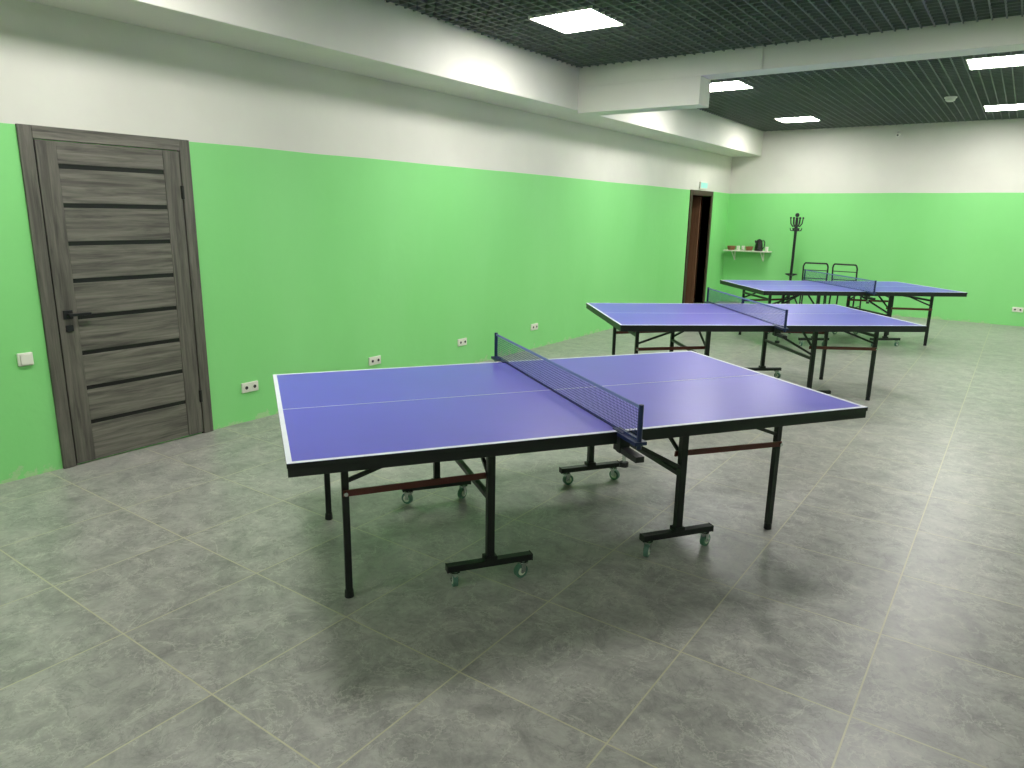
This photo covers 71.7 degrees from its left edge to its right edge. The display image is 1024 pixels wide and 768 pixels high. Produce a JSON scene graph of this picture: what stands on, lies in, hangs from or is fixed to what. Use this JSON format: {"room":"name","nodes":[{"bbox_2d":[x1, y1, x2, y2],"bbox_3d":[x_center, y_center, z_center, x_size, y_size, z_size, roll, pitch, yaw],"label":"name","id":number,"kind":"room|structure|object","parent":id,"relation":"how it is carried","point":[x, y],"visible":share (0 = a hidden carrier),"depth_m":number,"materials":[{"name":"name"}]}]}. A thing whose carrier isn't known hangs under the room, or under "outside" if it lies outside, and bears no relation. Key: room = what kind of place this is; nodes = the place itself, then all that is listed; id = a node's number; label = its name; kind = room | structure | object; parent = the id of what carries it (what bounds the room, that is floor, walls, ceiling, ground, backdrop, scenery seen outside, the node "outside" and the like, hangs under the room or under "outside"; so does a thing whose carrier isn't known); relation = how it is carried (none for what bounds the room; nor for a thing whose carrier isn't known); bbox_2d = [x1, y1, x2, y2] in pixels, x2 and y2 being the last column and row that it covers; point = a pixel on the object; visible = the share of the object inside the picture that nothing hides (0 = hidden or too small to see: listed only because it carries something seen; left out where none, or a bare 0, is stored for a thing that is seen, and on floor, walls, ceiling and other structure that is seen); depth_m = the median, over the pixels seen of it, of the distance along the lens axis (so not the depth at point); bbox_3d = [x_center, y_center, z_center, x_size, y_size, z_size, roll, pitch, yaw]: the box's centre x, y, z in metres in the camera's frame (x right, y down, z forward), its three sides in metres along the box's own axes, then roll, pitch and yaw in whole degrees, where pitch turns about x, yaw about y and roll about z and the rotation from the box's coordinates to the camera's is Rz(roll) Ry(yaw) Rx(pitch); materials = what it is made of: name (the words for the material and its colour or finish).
{"room":"sports hall","nodes":[
{"label":"sports hall","id":0,"kind":"room"},
{"bbox_2d":[0,0,731,483],"bbox_3d":[-0.784,-1.866,7.211,0.150,3.550,17.230,10,16,34],"label":"wall","id":1,"kind":"structure","parent":0,"point":[344,219],"depth_m":6.14,"materials":[{"name":"paint"}]},
{"bbox_2d":[16,352,33,366],"bbox_3d":[-2.972,-0.151,4.328,0.027,0.080,0.084,10,16,34],"label":"light switch","id":2,"kind":"object","parent":1,"relation":"attached to","point":[23,359],"visible":1,"depth_m":4.32,"materials":[{"name":"white plastic"}]},
{"bbox_2d":[15,123,213,468],"bbox_3d":[-2.588,-0.576,4.775,0.022,2.120,1.060,10,16,34],"label":"frame","id":3,"kind":"object","parent":1,"relation":"attached to","point":[26,134],"visible":1,"depth_m":4.50,"materials":[{"name":"grey wood"}]},
{"bbox_2d":[34,139,202,463],"bbox_3d":[-2.589,-0.543,4.784,0.020,2.028,0.894,10,16,34],"label":"leaf","id":4,"kind":"object","parent":1,"relation":"attached to","point":[114,215],"visible":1,"depth_m":4.74,"materials":[{"name":"grey wood"}]},
{"bbox_2d":[63,186,202,401],"bbox_3d":[-2.550,-0.545,4.779,0.048,1.560,0.872,10,16,34],"label":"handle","id":5,"kind":"object","parent":4,"relation":"attached to","point":[67,314],"visible":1,"depth_m":4.49,"materials":[{"name":"black metal"}]},
{"bbox_2d":[241,380,258,392],"bbox_3d":[-2.091,0.023,5.657,0.021,0.080,0.150,10,16,34],"label":"wall outlet","id":6,"kind":"object","parent":1,"relation":"attached to","point":[253,385],"visible":1,"depth_m":5.65,"materials":[{"name":"white plastic"}]},
{"bbox_2d":[369,355,380,365],"bbox_3d":[-1.304,-0.223,6.738,0.021,0.080,0.150,10,16,34],"label":"wall outlet","id":7,"kind":"object","parent":1,"relation":"attached to","point":[374,360],"visible":1,"depth_m":6.73,"materials":[{"name":"white plastic"}]},
{"bbox_2d":[458,338,466,345],"bbox_3d":[-0.545,-0.461,7.779,0.021,0.080,0.150,10,16,34],"label":"wall outlet","id":8,"kind":"object","parent":1,"relation":"attached to","point":[463,341],"visible":1,"depth_m":7.77,"materials":[{"name":"white plastic"}]},
{"bbox_2d":[531,323,537,330],"bbox_3d":[0.284,-0.720,8.915,0.021,0.080,0.150,10,16,34],"label":"wall outlet","id":9,"kind":"object","parent":1,"relation":"attached to","point":[533,326],"visible":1,"depth_m":8.90,"materials":[{"name":"white plastic"}]},
{"bbox_2d":[685,197,700,302],"bbox_3d":[3.150,-2.573,13.683,0.860,2.010,0.090,10,16,34],"label":"leaf","id":10,"kind":"object","parent":1,"relation":"attached to","point":[696,202],"visible":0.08,"depth_m":13.48,"materials":[{"name":"brown wood"}]},
{"bbox_2d":[682,190,713,302],"bbox_3d":[3.348,-2.464,13.054,0.180,2.120,1.100,10,16,34],"label":"frame","id":11,"kind":"object","parent":1,"relation":"attached to","point":[692,192],"visible":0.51,"depth_m":13.24,"materials":[{"name":"brown wood"}]},
{"bbox_2d":[699,182,707,188],"bbox_3d":[3.446,-3.572,12.748,0.034,0.120,0.350,10,16,34],"label":"exit sign","id":12,"kind":"object","parent":1,"relation":"attached to","point":[702,185],"visible":1,"depth_m":12.70,"materials":[{"name":"white plastic"}]},
{"bbox_2d":[25,0,763,156],"bbox_3d":[-0.471,-3.174,6.685,0.560,0.750,17.230,10,16,34],"label":"ceiling bulkhead","id":13,"kind":"object","parent":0,"point":[379,39],"depth_m":5.84,"materials":[{"name":"white paint"}]},
{"bbox_2d":[0,301,1023,767],"bbox_3d":[2.160,0.460,5.595,10.950,0.120,17.530,10,16,34],"label":"floor","id":14,"kind":"structure","parent":0,"point":[182,602],"depth_m":3.14,"materials":[{"name":"tile"}]},
{"bbox_2d":[273,332,867,598],"bbox_3d":[0.203,0.324,3.801,2.740,0.918,1.860,-4,14,-20],"label":"table","id":15,"kind":"object","parent":14,"relation":"on","point":[368,420],"visible":1,"depth_m":3.40,"materials":[{"name":"blue wood"}]},
{"bbox_2d":[586,287,926,400],"bbox_3d":[2.207,-0.389,6.907,2.740,0.918,1.860,0,14,-5],"label":"table","id":16,"kind":"object","parent":14,"relation":"on","point":[708,317],"visible":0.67,"depth_m":6.52,"materials":[{"name":"blue wood"}]},
{"bbox_2d":[777,213,803,303],"bbox_3d":[5.157,-2.242,13.031,0.385,1.758,0.385,-8,16,-32],"label":"coat rack","id":17,"kind":"object","parent":14,"relation":"on","point":[796,224],"visible":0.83,"depth_m":12.93,"materials":[{"name":"black metal"}]},
{"bbox_2d":[799,262,828,303],"bbox_3d":[5.307,-1.674,12.445,0.426,0.934,0.491,8,15,26],"label":"metal chair","id":18,"kind":"object","parent":14,"relation":"on","point":[803,269],"visible":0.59,"depth_m":12.22,"materials":[{"name":"black metal"}]},
{"bbox_2d":[720,269,967,345],"bbox_3d":[4.492,-1.069,9.902,2.740,0.918,1.860,0,14,-5],"label":"table","id":19,"kind":"object","parent":14,"relation":"on","point":[864,289],"visible":0.71,"depth_m":9.53,"materials":[{"name":"blue wood"}]},
{"bbox_2d":[828,263,861,307],"bbox_3d":[5.753,-1.607,12.198,0.426,0.934,0.491,12,18,40],"label":"metal chair","id":20,"kind":"object","parent":14,"relation":"on","point":[856,272],"visible":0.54,"depth_m":11.99,"materials":[{"name":"black metal"}]},
{"bbox_2d":[693,196,701,298],"bbox_3d":[2.737,-2.987,13.732,1.750,2.800,2.680,10,16,34],"label":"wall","id":21,"kind":"structure","parent":0,"point":[693,196],"depth_m":14.52,"materials":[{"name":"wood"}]},
{"bbox_2d":[386,0,1023,131],"bbox_3d":[3.159,-2.601,4.170,8.346,0.050,17.230,10,16,34],"label":"ceiling","id":22,"kind":"structure","parent":0,"point":[908,92],"depth_m":6.73,"materials":[{"name":"black metal"}]},
{"bbox_2d":[578,15,1023,115],"bbox_3d":[4.216,-2.831,5.652,8.340,0.780,0.307,10,16,34],"label":"ceiling beam","id":23,"kind":"structure","parent":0,"point":[681,82],"depth_m":6.78,"materials":[{"name":"white paint"}]},
{"bbox_2d":[720,118,1023,326],"bbox_3d":[7.938,-2.768,11.583,9.200,3.550,0.150,10,16,34],"label":"wall","id":24,"kind":"structure","parent":0,"point":[940,204],"depth_m":12.36,"materials":[{"name":"paint"}]},
{"bbox_2d":[723,249,771,260],"bbox_3d":[4.587,-2.506,13.828,0.860,0.200,0.260,10,16,34],"label":"wall shelf","id":25,"kind":"object","parent":24,"relation":"attached to","point":[763,252],"visible":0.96,"depth_m":13.75,"materials":[{"name":"white plastic"}]},
{"bbox_2d":[727,246,735,249],"bbox_3d":[4.328,-2.688,13.974,0.170,0.078,0.170,10,16,34],"label":"wicker basket","id":26,"kind":"object","parent":25,"relation":"on","point":[728,247],"visible":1,"depth_m":13.92,"materials":[{"name":"brown wicker"}]},
{"bbox_2d":[745,246,752,250],"bbox_3d":[4.613,-2.636,13.778,0.150,0.078,0.150,10,16,34],"label":"wicker basket","id":27,"kind":"object","parent":25,"relation":"on","point":[748,248],"visible":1,"depth_m":13.73,"materials":[{"name":"brown wicker"}]},
{"bbox_2d":[754,239,764,250],"bbox_3d":[4.762,-2.678,13.648,0.164,0.225,0.164,-1,14,-10],"label":"electric kettle","id":28,"kind":"object","parent":25,"relation":"on","point":[759,243],"visible":1,"depth_m":13.60,"materials":[{"name":"black plastic"}]},
{"bbox_2d":[895,130,901,136],"bbox_3d":[6.567,-4.256,12.033,0.080,0.132,0.184,10,16,34],"label":"security camera","id":29,"kind":"object","parent":24,"relation":"attached to","point":[899,132],"visible":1,"depth_m":11.99,"materials":[{"name":"white plastic"}]},
{"bbox_2d":[1012,307,1023,311],"bbox_3d":[8.271,-1.215,11.586,0.150,0.080,0.021,10,16,34],"label":"wall outlet","id":30,"kind":"object","parent":24,"relation":"attached to","point":[1014,309],"visible":1,"depth_m":11.58,"materials":[{"name":"white plastic"}]},
{"bbox_3d":[2.934,-2.968,4.250,9.200,0.100,17.530,10,16,34],"label":"ceiling","id":31,"kind":"structure","parent":0,"visible":0},
{"bbox_2d":[528,5,625,33],"bbox_3d":[0.552,-3.077,5.968,0.600,0.050,0.600,10,16,34],"label":"ceiling light","id":32,"kind":"object","parent":31,"relation":"attached to","point":[583,19],"visible":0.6,"depth_m":5.95,"materials":[{"name":"white plastic"}]},
{"bbox_2d":[710,80,752,91],"bbox_3d":[2.626,-3.726,8.813,0.600,0.050,0.600,10,16,34],"label":"ceiling light","id":33,"kind":"object","parent":31,"relation":"attached to","point":[724,85],"visible":0.39,"depth_m":8.80,"materials":[{"name":"white plastic"}]},
{"bbox_2d":[775,116,819,122],"bbox_3d":[4.700,-4.374,11.658,0.600,0.050,0.600,10,16,34],"label":"ceiling light","id":34,"kind":"object","parent":31,"relation":"attached to","point":[793,119],"visible":0.57,"depth_m":11.67,"materials":[{"name":"white plastic"}]},
{"bbox_2d":[944,96,957,101],"bbox_3d":[5.740,-3.727,9.273,0.150,0.060,0.150,10,16,34],"label":"smoke detector","id":35,"kind":"object","parent":31,"relation":"attached to","point":[947,98],"visible":1,"depth_m":9.23,"materials":[{"name":"white plastic"}]},
{"bbox_2d":[965,54,1023,69],"bbox_3d":[4.981,-3.297,7.194,0.600,0.050,0.600,10,16,34],"label":"ceiling light","id":36,"kind":"object","parent":31,"relation":"attached to","point":[1016,59],"visible":0.83,"depth_m":7.22,"materials":[{"name":"white plastic"}]},
{"bbox_2d":[983,104,1023,111],"bbox_3d":[7.055,-3.945,10.039,0.600,0.050,0.600,10,16,34],"label":"ceiling light","id":37,"kind":"object","parent":31,"relation":"attached to","point":[1010,106],"visible":0.73,"depth_m":10.08,"materials":[{"name":"white plastic"}]}
]}

